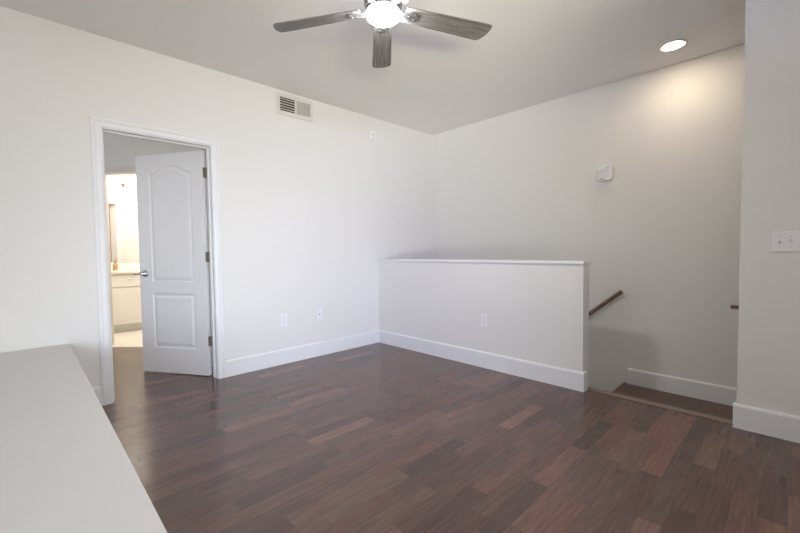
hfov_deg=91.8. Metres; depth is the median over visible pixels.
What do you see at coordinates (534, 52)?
ceiling
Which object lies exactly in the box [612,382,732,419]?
staircase
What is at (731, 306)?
handrail
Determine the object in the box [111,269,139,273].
countertop
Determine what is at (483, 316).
outlet
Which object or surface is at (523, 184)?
wall
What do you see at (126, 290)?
vanity
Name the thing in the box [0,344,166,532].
countertop
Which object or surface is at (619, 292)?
handrail
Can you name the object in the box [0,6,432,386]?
wall
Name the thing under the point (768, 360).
wall
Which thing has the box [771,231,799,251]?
light switch
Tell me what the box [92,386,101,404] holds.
baseboard
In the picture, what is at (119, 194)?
wall
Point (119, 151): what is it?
wall
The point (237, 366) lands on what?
baseboard
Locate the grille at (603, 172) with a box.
[599,168,608,176]
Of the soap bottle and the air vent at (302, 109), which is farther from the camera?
the soap bottle
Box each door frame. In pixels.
[89,116,226,405]
[105,167,135,344]
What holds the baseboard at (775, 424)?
attached to the wall at (768, 360)
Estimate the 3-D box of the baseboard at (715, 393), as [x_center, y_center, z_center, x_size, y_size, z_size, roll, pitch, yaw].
[2.950,1.085,3.005,0.015,0.152,2.115,-3,3,-44]
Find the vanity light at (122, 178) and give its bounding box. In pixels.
[119,176,135,186]
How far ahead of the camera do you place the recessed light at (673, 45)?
3.08 m
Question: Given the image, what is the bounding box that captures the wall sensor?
[370,130,374,140]
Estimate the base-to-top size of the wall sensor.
0.116 m
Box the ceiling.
[0,0,745,134]
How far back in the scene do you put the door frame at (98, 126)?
3.04 m
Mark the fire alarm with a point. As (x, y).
(605, 173)
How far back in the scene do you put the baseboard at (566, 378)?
3.62 m
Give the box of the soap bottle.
[113,260,117,270]
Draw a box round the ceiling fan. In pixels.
[273,0,491,67]
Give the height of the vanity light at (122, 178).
0.180 m
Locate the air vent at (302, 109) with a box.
[276,91,312,121]
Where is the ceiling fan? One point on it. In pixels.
(383, 14)
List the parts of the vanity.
drawer, door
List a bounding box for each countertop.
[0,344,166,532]
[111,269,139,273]
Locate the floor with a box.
[102,329,799,532]
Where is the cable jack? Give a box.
[316,309,321,319]
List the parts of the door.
handle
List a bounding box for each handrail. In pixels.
[589,290,622,315]
[730,305,738,308]
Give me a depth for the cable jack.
4.20 m
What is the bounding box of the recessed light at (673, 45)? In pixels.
[658,39,687,51]
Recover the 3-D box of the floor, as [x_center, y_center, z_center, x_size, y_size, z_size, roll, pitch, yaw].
[-1.778,1.161,1.787,6.577,0.160,9.750,-3,3,-44]
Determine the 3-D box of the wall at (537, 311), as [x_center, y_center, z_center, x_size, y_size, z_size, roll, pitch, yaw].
[0.649,1.745,4.015,0.151,3.633,2.457,-3,3,-44]
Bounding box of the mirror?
[109,203,138,261]
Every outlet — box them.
[280,314,286,325]
[481,314,486,326]
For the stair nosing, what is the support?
attached to the floor
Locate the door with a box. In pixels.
[133,150,211,375]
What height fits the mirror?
0.900 m
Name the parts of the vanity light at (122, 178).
lamp shade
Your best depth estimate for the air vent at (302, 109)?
3.95 m
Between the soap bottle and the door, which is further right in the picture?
the door
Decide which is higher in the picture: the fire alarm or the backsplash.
the fire alarm
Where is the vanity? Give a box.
[111,263,141,332]
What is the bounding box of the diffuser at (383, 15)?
[366,3,400,27]
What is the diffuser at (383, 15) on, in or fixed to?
attached to the ceiling fan
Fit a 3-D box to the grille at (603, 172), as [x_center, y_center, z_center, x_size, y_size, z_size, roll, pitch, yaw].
[2.003,-0.922,3.807,0.004,0.087,0.087,-3,3,-44]
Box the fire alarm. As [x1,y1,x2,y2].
[598,165,612,180]
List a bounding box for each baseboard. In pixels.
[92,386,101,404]
[226,330,378,376]
[379,330,587,391]
[628,368,736,405]
[732,402,799,442]
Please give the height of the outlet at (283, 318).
0.117 m
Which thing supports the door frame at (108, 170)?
attached to the wall at (119, 151)
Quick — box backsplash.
[111,263,139,269]
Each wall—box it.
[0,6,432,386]
[103,133,211,361]
[107,175,138,263]
[377,259,590,372]
[432,44,744,391]
[736,0,799,415]
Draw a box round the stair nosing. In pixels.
[587,387,732,423]

